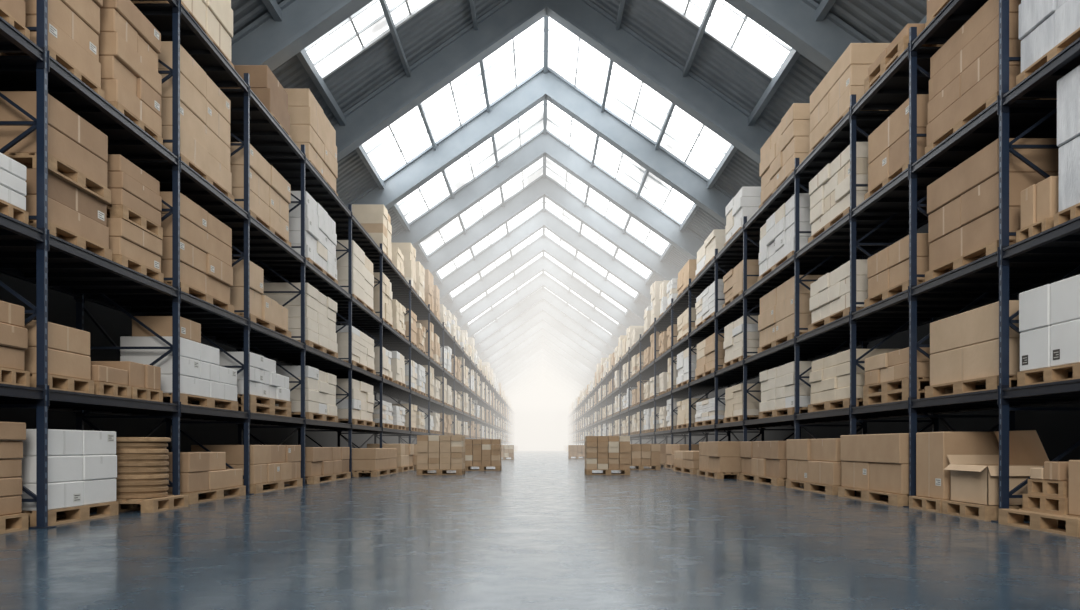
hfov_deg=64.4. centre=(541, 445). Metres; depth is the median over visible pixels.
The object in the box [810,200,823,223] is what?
cardboard box
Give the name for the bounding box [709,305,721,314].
carton
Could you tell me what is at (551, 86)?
roof beam
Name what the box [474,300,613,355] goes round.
roof beam
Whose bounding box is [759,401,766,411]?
cardboard box
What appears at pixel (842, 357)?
cardboard box
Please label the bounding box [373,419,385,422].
carton
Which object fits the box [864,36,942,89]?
wooden pallet
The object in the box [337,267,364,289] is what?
cardboard box
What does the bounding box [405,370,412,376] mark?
carton
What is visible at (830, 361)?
cardboard box
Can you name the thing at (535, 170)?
window
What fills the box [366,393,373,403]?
cardboard box
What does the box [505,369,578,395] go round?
roof beam
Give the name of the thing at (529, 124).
window
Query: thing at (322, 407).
carton
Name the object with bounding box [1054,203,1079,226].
wooden pallet
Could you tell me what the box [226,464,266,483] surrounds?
cardboard box
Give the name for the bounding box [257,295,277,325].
cardboard box
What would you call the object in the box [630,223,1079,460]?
wall
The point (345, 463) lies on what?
cardboard box
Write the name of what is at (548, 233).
window
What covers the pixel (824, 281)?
cardboard box
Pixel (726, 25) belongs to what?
window
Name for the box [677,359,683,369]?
carton
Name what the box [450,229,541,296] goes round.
window
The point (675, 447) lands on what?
cardboard box
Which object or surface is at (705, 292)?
carton
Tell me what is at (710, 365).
cardboard box
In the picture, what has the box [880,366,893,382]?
cardboard box
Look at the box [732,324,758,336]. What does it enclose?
carton
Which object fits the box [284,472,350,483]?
wooden pallet
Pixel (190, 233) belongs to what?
cardboard box
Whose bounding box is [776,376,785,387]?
cardboard box
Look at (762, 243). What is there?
carton
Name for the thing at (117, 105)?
wooden pallet
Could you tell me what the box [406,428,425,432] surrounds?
wooden pallet
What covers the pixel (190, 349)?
carton
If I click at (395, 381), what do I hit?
wooden pallet
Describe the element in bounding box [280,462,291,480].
cardboard box
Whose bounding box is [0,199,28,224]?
wooden pallet
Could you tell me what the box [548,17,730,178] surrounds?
window
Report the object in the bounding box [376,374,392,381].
wooden pallet
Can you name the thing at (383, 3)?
roof beam
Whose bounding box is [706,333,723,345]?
cardboard box
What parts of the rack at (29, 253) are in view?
upright frame, foot plate, upright frame, upright frame, upright frame, upright frame, upright frame, upright frame, upright frame, upright frame, upright frame, upright frame, upright frame, upright frame, upright frame, upright frame, upright frame, upright frame, upright frame, upright frame, upright frame, upright frame, upright frame, upright frame, upright frame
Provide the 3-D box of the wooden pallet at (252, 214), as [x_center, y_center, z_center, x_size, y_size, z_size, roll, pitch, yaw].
[-5.055,-3.622,14.500,1.020,0.144,2.200,0,0,0]
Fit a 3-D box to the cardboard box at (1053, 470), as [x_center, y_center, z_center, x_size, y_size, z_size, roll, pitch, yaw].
[4.859,0.224,7.665,0.602,0.168,0.230,0,0,0]
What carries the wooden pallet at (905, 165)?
on the rack at (895, 211)
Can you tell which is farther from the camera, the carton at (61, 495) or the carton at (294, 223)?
the carton at (294, 223)
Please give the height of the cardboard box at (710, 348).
0.235 m
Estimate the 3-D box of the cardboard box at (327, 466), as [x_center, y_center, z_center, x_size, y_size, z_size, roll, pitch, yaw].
[-4.910,0.454,17.800,0.996,0.285,0.786,0,0,0]
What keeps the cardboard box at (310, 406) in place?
on the wooden pallet at (314, 416)
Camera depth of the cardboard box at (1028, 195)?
8.04 m
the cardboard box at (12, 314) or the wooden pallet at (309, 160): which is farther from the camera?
the wooden pallet at (309, 160)
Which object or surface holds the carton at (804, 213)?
on the carton at (803, 226)
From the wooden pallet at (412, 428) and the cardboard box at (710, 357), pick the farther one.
the wooden pallet at (412, 428)
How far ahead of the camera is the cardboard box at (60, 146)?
8.20 m
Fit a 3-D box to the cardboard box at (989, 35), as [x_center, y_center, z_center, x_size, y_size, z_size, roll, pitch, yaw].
[5.070,-4.199,9.350,0.976,0.264,1.586,0,0,0]
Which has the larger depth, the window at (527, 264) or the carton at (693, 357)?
the window at (527, 264)
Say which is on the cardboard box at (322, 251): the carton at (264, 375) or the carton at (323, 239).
the carton at (323, 239)
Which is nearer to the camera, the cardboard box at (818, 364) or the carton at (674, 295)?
the cardboard box at (818, 364)
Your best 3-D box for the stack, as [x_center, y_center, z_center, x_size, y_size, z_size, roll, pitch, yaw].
[-4.800,0.248,9.980,0.894,0.696,0.894,0,0,-32]
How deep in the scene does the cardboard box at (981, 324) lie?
9.20 m
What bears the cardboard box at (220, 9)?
on the cardboard box at (214, 28)
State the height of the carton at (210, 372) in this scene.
0.236 m
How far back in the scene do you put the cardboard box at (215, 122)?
12.18 m
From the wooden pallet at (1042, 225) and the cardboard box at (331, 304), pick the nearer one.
the wooden pallet at (1042, 225)
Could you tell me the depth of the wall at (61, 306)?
15.85 m
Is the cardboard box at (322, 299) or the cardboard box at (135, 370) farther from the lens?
the cardboard box at (322, 299)
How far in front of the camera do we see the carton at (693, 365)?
26.63 m
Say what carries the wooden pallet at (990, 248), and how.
on the rack at (895, 211)
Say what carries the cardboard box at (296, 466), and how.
on the wooden pallet at (254, 488)
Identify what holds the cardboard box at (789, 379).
on the cardboard box at (804, 390)
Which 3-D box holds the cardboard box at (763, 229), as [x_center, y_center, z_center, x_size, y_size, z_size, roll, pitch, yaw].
[5.077,-4.448,17.688,0.962,0.258,0.611,0,0,0]
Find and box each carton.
[0,153,25,180]
[0,169,25,195]
[0,185,25,210]
[18,481,82,510]
[21,456,82,482]
[23,429,81,455]
[71,455,116,480]
[82,430,115,454]
[83,478,115,505]
[120,336,199,360]
[120,355,199,377]
[161,374,209,396]
[198,361,218,381]
[199,343,218,364]
[209,381,236,401]
[218,352,263,369]
[219,366,236,385]
[230,366,259,382]
[237,380,261,395]
[260,370,268,384]
[262,384,275,398]
[264,357,275,372]
[269,372,280,386]
[276,366,318,379]
[276,387,289,400]
[281,375,288,388]
[288,218,318,239]
[289,204,317,226]
[289,231,316,251]
[290,191,316,213]
[291,245,317,263]
[316,230,327,248]
[317,202,327,223]
[318,215,328,236]
[318,255,326,271]
[319,403,326,414]
[327,239,335,256]
[327,251,336,268]
[327,262,336,279]
[328,215,335,232]
[328,227,336,245]
[336,325,359,336]
[336,399,360,409]
[373,409,384,413]
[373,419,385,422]
[374,400,385,405]
[390,351,399,359]
[392,410,399,413]
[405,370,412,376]
[416,380,421,385]
[661,297,667,305]
[661,305,667,312]
[670,283,676,289]
[670,293,677,299]
[670,398,687,403]
[671,278,677,283]
[676,375,683,384]
[677,351,683,361]
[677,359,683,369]
[678,368,683,376]
[683,363,696,373]
[684,355,696,365]
[684,371,694,380]
[695,261,704,275]
[696,293,701,302]
[697,255,705,268]
[702,286,708,297]
[702,294,708,303]
[702,299,708,309]
[702,305,708,315]
[702,311,708,320]
[708,286,723,297]
[708,397,724,402]
[708,402,724,406]
[708,406,724,411]
[709,279,723,290]
[709,292,724,303]
[709,300,724,310]
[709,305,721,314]
[709,415,723,419]
[725,197,733,215]
[726,228,732,241]
[732,197,760,216]
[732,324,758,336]
[733,217,750,233]
[734,187,760,203]
[734,207,758,224]
[759,235,765,251]
[759,246,768,264]
[759,259,767,275]
[766,212,774,232]
[766,226,774,245]
[768,241,775,257]
[768,253,775,268]
[774,217,785,237]
[775,231,785,251]
[776,246,783,262]
[784,237,808,256]
[785,193,809,215]
[785,208,809,229]
[785,396,810,407]
[786,222,811,242]
[1019,0,1056,39]
[1019,284,1051,331]
[1020,326,1050,371]
[1021,13,1054,71]
[1050,319,1079,366]
[1051,274,1079,324]
[1055,0,1079,45]
[1057,0,1066,8]
[1057,65,1079,146]
[1059,136,1079,211]
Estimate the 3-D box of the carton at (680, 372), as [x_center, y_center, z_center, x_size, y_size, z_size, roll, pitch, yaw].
[5.078,-2.434,28.258,0.959,0.251,1.203,0,0,0]
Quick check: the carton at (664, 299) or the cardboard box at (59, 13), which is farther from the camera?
the carton at (664, 299)
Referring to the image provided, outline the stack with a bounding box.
[115,437,170,498]
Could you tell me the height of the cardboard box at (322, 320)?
0.224 m
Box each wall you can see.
[0,273,493,451]
[497,381,583,449]
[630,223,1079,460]
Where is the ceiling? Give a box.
[231,0,926,337]
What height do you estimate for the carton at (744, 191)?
0.231 m
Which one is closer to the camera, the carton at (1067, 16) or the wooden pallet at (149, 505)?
the carton at (1067, 16)
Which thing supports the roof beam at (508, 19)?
attached to the ceiling
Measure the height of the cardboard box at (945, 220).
0.339 m
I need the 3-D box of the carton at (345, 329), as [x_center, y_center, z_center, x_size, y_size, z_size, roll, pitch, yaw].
[-5.066,-2.835,21.206,0.984,0.166,0.930,0,0,0]
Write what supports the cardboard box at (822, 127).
on the wooden pallet at (847, 110)
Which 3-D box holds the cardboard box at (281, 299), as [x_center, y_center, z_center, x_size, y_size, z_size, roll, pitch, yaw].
[-5.072,-2.868,17.200,0.972,0.224,0.786,0,0,0]
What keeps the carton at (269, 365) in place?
on the carton at (264, 375)
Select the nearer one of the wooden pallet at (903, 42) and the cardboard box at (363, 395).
the wooden pallet at (903, 42)
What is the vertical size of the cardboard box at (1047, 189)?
0.383 m
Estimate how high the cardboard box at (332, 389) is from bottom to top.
0.226 m
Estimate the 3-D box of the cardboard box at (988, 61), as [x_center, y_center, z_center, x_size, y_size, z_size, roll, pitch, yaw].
[5.063,-3.932,8.950,0.990,0.264,0.786,0,0,0]
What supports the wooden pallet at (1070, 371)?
on the rack at (895, 211)
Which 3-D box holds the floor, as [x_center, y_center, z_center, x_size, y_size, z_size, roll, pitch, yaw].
[0.150,0.740,71.000,16.300,0.001,158.000,0,0,0]
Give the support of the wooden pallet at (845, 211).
on the rack at (895, 211)
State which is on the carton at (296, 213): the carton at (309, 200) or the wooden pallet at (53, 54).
the carton at (309, 200)
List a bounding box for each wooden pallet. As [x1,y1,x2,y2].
[0,7,29,38]
[0,46,103,97]
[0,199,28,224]
[0,367,29,386]
[0,513,28,533]
[3,153,110,203]
[21,501,118,526]
[29,220,111,259]
[30,374,93,393]
[52,382,130,397]
[90,495,187,512]
[104,386,162,401]
[107,205,162,239]
[109,102,162,144]
[112,255,163,282]
[131,0,233,67]
[163,393,237,410]
[164,282,233,312]
[168,486,245,504]
[180,153,233,201]
[217,404,290,416]
[224,478,302,493]
[234,313,290,337]
[237,394,290,408]
[250,210,290,246]
[269,111,290,137]
[275,412,337,421]
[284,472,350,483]
[297,340,337,357]
[306,258,337,283]
[309,160,337,195]
[327,419,374,426]
[336,468,398,476]
[343,360,375,374]
[352,294,374,313]
[375,423,392,428]
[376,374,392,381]
[390,465,413,471]
[393,380,405,386]
[393,425,405,429]
[406,427,417,431]
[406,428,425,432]
[417,469,464,474]
[465,465,501,470]
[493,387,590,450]
[568,456,584,458]
[584,468,629,474]
[630,465,660,469]
[665,464,680,469]
[673,466,698,473]
[676,379,694,387]
[676,423,693,428]
[694,419,723,426]
[695,256,713,277]
[695,311,714,328]
[695,368,721,379]
[697,470,753,478]
[722,290,742,307]
[723,356,750,367]
[724,227,741,245]
[724,415,771,422]
[739,473,803,485]
[757,251,794,281]
[757,332,806,353]
[759,169,793,207]
[759,407,823,418]
[786,479,860,494]
[808,107,895,154]
[808,207,849,242]
[808,307,863,331]
[808,398,880,412]
[838,487,908,505]
[863,377,929,395]
[863,389,952,405]
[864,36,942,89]
[864,47,906,93]
[864,160,908,200]
[864,280,924,307]
[909,496,941,512]
[925,0,949,27]
[925,92,1056,153]
[925,240,1015,281]
[925,375,1042,397]
[942,500,1029,520]
[999,509,1079,536]
[1016,27,1079,84]
[1016,218,1053,242]
[1017,363,1079,385]
[1023,494,1068,514]
[1028,479,1068,497]
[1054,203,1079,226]
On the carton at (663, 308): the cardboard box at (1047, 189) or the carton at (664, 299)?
the carton at (664, 299)
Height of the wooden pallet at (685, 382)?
0.144 m
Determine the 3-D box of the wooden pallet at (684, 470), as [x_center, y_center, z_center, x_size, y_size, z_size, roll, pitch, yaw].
[4.455,0.668,23.950,1.020,0.144,3.290,0,0,0]
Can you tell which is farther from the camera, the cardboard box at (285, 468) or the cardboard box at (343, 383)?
the cardboard box at (343, 383)
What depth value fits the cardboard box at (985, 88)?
9.14 m
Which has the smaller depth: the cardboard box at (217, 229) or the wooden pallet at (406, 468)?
the cardboard box at (217, 229)
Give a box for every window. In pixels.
[304,0,435,79]
[362,18,543,178]
[397,101,542,222]
[420,157,542,254]
[437,198,542,278]
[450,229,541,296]
[460,253,541,311]
[468,272,541,323]
[544,271,617,323]
[545,198,650,278]
[545,228,636,296]
[545,252,626,311]
[546,157,668,254]
[547,101,693,222]
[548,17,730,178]
[658,0,791,79]
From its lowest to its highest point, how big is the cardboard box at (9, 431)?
0.158 m
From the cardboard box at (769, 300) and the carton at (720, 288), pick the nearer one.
the cardboard box at (769, 300)
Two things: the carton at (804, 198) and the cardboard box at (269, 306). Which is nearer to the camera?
the cardboard box at (269, 306)
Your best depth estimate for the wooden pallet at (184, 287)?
11.64 m
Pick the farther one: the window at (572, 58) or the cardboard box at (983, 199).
the window at (572, 58)
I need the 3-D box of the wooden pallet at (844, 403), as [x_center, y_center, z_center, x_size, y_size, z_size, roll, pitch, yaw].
[5.055,-0.632,13.625,1.020,0.144,1.950,0,0,0]
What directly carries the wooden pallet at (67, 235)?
on the rack at (29, 253)
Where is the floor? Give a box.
[0,450,1079,609]
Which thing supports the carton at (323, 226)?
on the carton at (323, 239)
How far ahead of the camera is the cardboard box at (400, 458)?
24.38 m
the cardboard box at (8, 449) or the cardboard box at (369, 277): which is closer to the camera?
the cardboard box at (8, 449)
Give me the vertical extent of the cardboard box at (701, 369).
0.235 m
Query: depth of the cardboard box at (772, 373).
16.94 m
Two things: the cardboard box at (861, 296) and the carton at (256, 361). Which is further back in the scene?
the carton at (256, 361)
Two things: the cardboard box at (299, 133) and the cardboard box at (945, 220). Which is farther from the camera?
the cardboard box at (299, 133)
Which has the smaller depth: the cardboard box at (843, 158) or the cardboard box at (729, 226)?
the cardboard box at (843, 158)
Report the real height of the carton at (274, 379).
0.221 m
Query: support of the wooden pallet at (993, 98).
on the rack at (895, 211)
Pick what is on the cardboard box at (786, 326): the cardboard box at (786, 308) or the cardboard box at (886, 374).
the cardboard box at (786, 308)
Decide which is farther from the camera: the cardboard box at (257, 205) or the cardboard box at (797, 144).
the cardboard box at (797, 144)
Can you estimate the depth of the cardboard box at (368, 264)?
22.84 m
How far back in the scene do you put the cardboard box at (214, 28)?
12.18 m
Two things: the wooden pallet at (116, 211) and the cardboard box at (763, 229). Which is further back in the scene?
the cardboard box at (763, 229)
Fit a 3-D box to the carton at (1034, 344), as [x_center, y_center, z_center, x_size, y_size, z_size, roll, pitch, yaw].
[5.057,-0.891,7.935,1.002,0.375,0.476,0,0,0]
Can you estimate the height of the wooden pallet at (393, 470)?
0.144 m
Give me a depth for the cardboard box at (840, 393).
12.80 m
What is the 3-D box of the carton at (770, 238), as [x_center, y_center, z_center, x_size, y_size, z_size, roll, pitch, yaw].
[5.056,-4.186,17.062,1.005,0.258,0.611,0,0,0]
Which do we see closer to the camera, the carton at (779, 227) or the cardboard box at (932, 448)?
the cardboard box at (932, 448)
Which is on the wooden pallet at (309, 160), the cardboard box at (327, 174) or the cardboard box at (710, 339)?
the cardboard box at (327, 174)
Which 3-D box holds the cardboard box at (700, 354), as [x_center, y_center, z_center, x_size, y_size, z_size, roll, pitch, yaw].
[5.076,-2.647,24.647,0.965,0.235,1.380,0,0,0]
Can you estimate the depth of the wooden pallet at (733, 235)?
20.35 m
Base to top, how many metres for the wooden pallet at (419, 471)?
0.144 m
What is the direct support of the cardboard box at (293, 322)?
on the cardboard box at (310, 335)
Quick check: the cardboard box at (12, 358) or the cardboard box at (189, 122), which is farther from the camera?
the cardboard box at (189, 122)
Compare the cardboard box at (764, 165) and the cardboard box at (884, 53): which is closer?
the cardboard box at (884, 53)
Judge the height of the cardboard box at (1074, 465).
0.476 m
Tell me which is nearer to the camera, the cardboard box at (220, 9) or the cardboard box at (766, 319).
the cardboard box at (220, 9)
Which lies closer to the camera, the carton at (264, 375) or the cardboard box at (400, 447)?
the carton at (264, 375)
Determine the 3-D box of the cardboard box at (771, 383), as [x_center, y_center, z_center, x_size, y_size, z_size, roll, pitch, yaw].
[5.065,-1.225,17.000,0.986,0.206,0.586,0,0,0]
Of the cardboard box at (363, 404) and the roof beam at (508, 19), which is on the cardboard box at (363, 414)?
the cardboard box at (363, 404)
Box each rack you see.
[0,0,514,528]
[568,0,1079,522]
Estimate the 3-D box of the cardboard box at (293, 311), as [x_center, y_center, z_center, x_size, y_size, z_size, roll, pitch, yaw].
[-5.072,-2.640,17.200,0.972,0.224,0.786,0,0,0]
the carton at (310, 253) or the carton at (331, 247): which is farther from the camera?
the carton at (331, 247)
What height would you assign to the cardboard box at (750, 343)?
0.180 m
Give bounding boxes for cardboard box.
[0,0,24,25]
[0,91,107,161]
[0,125,106,187]
[0,300,24,327]
[0,322,27,349]
[0,346,23,369]
[0,422,25,440]
[0,441,22,458]
[0,459,21,477]
[0,477,21,496]
[0,496,21,515]
[24,0,98,61]
[24,195,108,248]
[24,320,89,355]
[24,347,90,379]
[25,15,100,87]
[25,169,106,225]
[60,0,99,34]
[91,361,143,387]
[91,365,113,383]
[92,0,102,6]
[98,32,161,95]
[99,0,160,53]
[99,56,136,95]
[100,9,136,50]
[101,79,161,136]
[106,154,159,195]
[106,188,160,225]
[106,218,161,256]
[107,171,161,211]
[109,237,160,271]
[114,368,127,384]
[132,316,200,342]
[137,34,157,71]
[137,78,160,116]
[144,364,160,389]
[158,41,205,97]
[160,73,205,123]
[160,192,207,231]
[161,98,229,170]
[161,126,207,174]
[161,214,231,266]
[161,237,205,273]
[161,260,229,303]
[167,452,208,472]
[167,471,208,492]
[182,0,205,29]
[191,445,270,464]
[205,0,232,37]
[205,74,230,123]
[205,100,229,147]
[206,6,230,60]
[206,254,232,286]
[207,213,231,247]
[208,153,231,193]
[208,470,227,489]
[209,452,225,470]
[218,65,287,111]
[225,469,242,486]
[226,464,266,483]
[230,142,270,184]
[230,165,268,205]
[230,287,261,317]
[232,188,269,224]
[232,260,263,293]
[250,88,280,122]
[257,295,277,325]
[261,294,317,311]
[264,283,317,300]
[267,463,279,482]
[269,165,290,203]
[269,186,288,222]
[270,208,288,240]
[271,445,284,462]
[275,401,318,413]
[278,304,287,329]
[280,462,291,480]
[281,104,289,133]
[284,306,317,321]
[285,89,323,125]
[285,445,300,461]
[288,107,324,143]
[288,317,317,333]
[288,329,318,343]
[289,377,317,390]
[290,125,323,160]
[290,389,318,402]
[291,462,300,478]
[295,143,322,174]
[300,447,322,461]
[305,461,321,476]
[314,334,328,348]
[317,241,327,261]
[317,302,326,316]
[317,312,327,327]
[318,291,326,306]
[318,323,327,337]
[318,380,328,393]
[319,370,326,382]
[319,392,326,403]
[321,461,332,474]
[323,145,337,177]
[323,162,335,190]
[323,447,331,460]
[324,114,335,144]
[324,130,336,160]
[326,394,335,405]
[327,297,336,312]
[327,308,335,322]
[327,373,335,385]
[327,405,336,415]
[327,409,359,419]
[328,319,335,332]
[328,329,336,342]
[328,384,335,395]
[329,340,337,352]
[332,447,340,460]
[333,460,341,473]
[336,240,364,264]
[336,253,364,276]
[336,379,359,390]
[336,389,360,399]
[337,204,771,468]
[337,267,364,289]
[338,281,364,302]
[341,447,349,459]
[342,460,348,472]
[352,448,386,459]
[352,459,386,470]
[360,381,367,392]
[360,392,365,401]
[360,410,366,420]
[361,401,366,410]
[364,267,373,286]
[365,255,372,273]
[365,280,372,298]
[365,293,372,308]
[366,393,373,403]
[366,402,373,412]
[367,444,404,454]
[387,448,396,458]
[387,458,396,468]
[397,455,404,466]
[405,444,408,454]
[405,455,408,465]
[666,444,672,453]
[672,444,698,453]
[674,451,682,458]
[674,458,682,466]
[683,451,698,459]
[683,459,698,468]
[695,364,705,375]
[697,339,705,351]
[697,349,705,359]
[697,356,705,367]
[699,442,706,455]
[699,456,708,470]
[704,341,724,354]
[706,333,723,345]
[706,350,724,363]
[706,359,723,370]
[707,441,742,456]
[709,456,742,472]
[725,217,733,234]
[726,210,732,224]
[733,340,758,351]
[733,348,756,358]
[734,316,757,327]
[734,332,758,343]
[740,441,752,457]
[741,458,751,474]
[751,458,765,475]
[752,441,764,458]
[758,306,775,331]
[759,143,775,176]
[759,324,775,347]
[759,370,767,381]
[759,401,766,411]
[760,135,770,161]
[760,223,765,239]
[760,288,776,313]
[761,168,770,190]
[761,175,775,202]
[761,381,767,391]
[761,391,767,401]
[764,441,785,458]
[766,459,788,477]
[767,389,775,400]
[767,399,775,410]
[768,367,776,379]
[768,378,776,389]
[770,152,782,179]
[771,122,781,147]
[775,203,785,223]
[775,294,811,322]
[776,120,809,156]
[776,153,807,186]
[776,314,810,339]
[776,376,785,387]
[776,387,785,398]
[776,398,784,409]
[777,275,822,303]
[777,365,784,377]
[781,103,810,134]
[782,137,809,165]
[784,373,810,385]
[785,361,811,374]
[785,384,810,396]
[786,439,810,460]
[787,460,807,481]
[808,461,840,485]
[809,164,830,195]
[809,369,822,382]
[810,43,889,113]
[810,92,828,132]
[810,113,827,148]
[810,185,823,209]
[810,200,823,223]
[810,280,818,296]
[810,293,819,310]
[811,210,829,235]
[811,307,820,324]
[811,381,822,393]
[811,392,821,403]
[811,438,841,461]
[812,358,823,371]
[818,273,829,292]
[819,288,829,306]
[821,302,830,318]
[821,377,837,390]
[822,389,835,401]
[823,365,836,379]
[824,172,837,198]
[824,191,837,213]
[824,354,836,368]
[828,86,863,129]
[829,65,870,109]
[829,282,840,301]
[830,142,867,177]
[830,191,867,220]
[830,267,840,286]
[831,298,839,314]
[835,174,867,201]
[835,386,880,399]
[836,362,864,376]
[837,349,899,364]
[837,374,864,387]
[838,158,868,183]
[840,259,866,280]
[840,275,867,295]
[840,291,867,310]
[840,433,908,463]
[841,461,869,489]
[865,353,887,371]
[865,369,880,385]
[867,247,889,278]
[868,48,886,74]
[868,94,928,163]
[868,148,888,190]
[868,269,898,297]
[870,462,908,494]
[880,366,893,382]
[887,24,924,53]
[888,233,929,267]
[888,347,930,366]
[889,128,926,174]
[889,257,928,288]
[894,362,929,379]
[916,432,998,499]
[927,0,945,20]
[927,66,1020,145]
[927,138,1058,213]
[928,74,960,123]
[928,196,962,242]
[929,13,1018,100]
[929,207,1020,270]
[930,0,1020,78]
[930,300,1019,354]
[930,338,1019,385]
[944,430,1048,505]
[961,39,1021,95]
[961,172,1058,225]
[1021,184,1036,228]
[1030,468,1044,479]
[1037,176,1058,221]
[1044,461,1068,480]
[1069,460,1079,515]
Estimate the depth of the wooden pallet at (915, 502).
9.81 m
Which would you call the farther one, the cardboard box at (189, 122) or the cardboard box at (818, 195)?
the cardboard box at (818, 195)
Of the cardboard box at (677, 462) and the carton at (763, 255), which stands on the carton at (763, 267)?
the carton at (763, 255)
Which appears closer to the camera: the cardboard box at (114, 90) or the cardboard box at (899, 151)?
the cardboard box at (114, 90)
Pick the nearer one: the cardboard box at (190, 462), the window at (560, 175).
the cardboard box at (190, 462)
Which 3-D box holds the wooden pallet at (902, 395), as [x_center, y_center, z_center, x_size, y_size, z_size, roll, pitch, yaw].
[5.055,-0.632,11.350,1.020,0.144,1.500,0,0,0]
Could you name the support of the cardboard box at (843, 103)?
on the wooden pallet
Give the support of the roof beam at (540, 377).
attached to the ceiling
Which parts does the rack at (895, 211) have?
upright frame, upright frame, upright frame, upright frame, upright frame, upright frame, upright frame, upright frame, upright frame, upright frame, upright frame, upright frame, upright frame, upright frame, upright frame, upright frame, upright frame, upright frame, upright frame, upright frame, upright frame, upright frame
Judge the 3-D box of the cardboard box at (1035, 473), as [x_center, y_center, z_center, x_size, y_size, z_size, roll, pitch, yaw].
[4.860,0.254,7.900,0.600,0.108,0.200,0,0,0]
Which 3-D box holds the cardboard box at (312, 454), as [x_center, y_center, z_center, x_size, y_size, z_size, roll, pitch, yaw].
[-4.912,0.166,17.000,0.992,0.285,0.786,0,0,0]
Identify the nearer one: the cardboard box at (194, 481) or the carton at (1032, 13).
the carton at (1032, 13)
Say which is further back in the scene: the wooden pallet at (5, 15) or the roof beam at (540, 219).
the roof beam at (540, 219)
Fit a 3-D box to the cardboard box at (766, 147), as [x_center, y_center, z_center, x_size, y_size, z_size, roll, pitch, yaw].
[5.067,-6.058,17.500,0.982,0.298,0.786,0,0,0]
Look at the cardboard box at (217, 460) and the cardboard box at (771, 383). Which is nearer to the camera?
the cardboard box at (217, 460)
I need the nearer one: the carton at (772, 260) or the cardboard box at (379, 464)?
the carton at (772, 260)
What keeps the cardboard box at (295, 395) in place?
on the cardboard box at (310, 406)
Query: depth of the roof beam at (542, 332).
88.38 m
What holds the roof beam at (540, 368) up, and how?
attached to the ceiling
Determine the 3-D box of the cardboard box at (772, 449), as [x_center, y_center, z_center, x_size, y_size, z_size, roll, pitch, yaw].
[4.863,0.075,16.300,0.990,0.345,0.986,0,0,0]
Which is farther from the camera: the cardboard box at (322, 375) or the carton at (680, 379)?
the carton at (680, 379)
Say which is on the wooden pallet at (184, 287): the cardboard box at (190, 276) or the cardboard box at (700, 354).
the cardboard box at (190, 276)
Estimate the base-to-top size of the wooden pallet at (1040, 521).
0.144 m
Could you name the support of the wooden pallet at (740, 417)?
on the rack at (895, 211)
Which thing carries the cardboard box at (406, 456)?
on the wooden pallet at (406, 468)
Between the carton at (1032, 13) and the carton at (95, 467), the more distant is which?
the carton at (95, 467)
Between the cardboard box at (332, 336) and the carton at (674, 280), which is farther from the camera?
the carton at (674, 280)
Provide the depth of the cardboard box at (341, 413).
20.88 m
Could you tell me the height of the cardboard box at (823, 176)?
0.238 m
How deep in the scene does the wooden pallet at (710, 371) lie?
23.77 m
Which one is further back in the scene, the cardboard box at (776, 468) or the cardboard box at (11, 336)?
the cardboard box at (776, 468)
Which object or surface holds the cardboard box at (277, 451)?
on the cardboard box at (273, 469)
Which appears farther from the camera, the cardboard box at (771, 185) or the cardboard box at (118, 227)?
the cardboard box at (771, 185)
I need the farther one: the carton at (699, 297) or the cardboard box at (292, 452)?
the carton at (699, 297)
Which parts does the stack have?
lid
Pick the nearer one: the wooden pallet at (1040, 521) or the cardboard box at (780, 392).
the wooden pallet at (1040, 521)
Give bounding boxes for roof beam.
[231,0,872,72]
[262,0,494,369]
[330,0,774,162]
[345,67,733,224]
[379,0,500,330]
[391,130,704,258]
[419,174,680,279]
[434,208,652,301]
[443,235,647,321]
[455,256,643,328]
[461,273,625,338]
[469,0,522,325]
[471,287,618,348]
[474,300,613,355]
[479,311,608,361]
[484,321,600,365]
[490,329,596,371]
[493,336,594,377]
[496,342,592,380]
[498,348,589,384]
[500,353,586,387]
[501,358,584,389]
[503,362,581,391]
[504,366,579,394]
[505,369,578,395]
[508,373,574,397]
[510,376,573,399]
[511,378,573,401]
[542,15,548,320]
[561,0,624,333]
[582,0,716,338]
[590,0,835,369]
[919,15,926,23]
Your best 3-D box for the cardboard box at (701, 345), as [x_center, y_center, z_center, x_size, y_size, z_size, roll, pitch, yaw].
[5.077,-2.884,24.647,0.961,0.235,1.380,0,0,0]
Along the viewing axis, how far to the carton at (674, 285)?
30.03 m
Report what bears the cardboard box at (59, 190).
on the cardboard box at (59, 214)
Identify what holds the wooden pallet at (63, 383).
on the rack at (29, 253)
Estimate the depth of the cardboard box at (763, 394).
17.63 m
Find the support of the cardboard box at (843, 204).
on the wooden pallet at (845, 211)
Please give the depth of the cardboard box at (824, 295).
13.86 m
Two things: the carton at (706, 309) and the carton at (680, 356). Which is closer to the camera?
the carton at (706, 309)
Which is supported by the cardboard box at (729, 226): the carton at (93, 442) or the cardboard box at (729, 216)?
the cardboard box at (729, 216)
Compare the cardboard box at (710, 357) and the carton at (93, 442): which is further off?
the cardboard box at (710, 357)
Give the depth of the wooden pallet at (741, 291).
20.35 m
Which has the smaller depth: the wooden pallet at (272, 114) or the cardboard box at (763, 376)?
the wooden pallet at (272, 114)
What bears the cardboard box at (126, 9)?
on the cardboard box at (111, 20)
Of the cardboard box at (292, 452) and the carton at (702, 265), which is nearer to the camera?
the cardboard box at (292, 452)
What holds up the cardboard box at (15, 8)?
on the wooden pallet
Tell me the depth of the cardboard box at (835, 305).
13.39 m
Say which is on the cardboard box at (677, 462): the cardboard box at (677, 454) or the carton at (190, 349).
the cardboard box at (677, 454)
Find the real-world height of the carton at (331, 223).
0.260 m
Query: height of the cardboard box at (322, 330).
0.224 m
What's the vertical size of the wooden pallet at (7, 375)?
0.144 m
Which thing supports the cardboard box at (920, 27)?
on the wooden pallet at (903, 42)
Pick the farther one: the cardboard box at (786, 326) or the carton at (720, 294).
the carton at (720, 294)

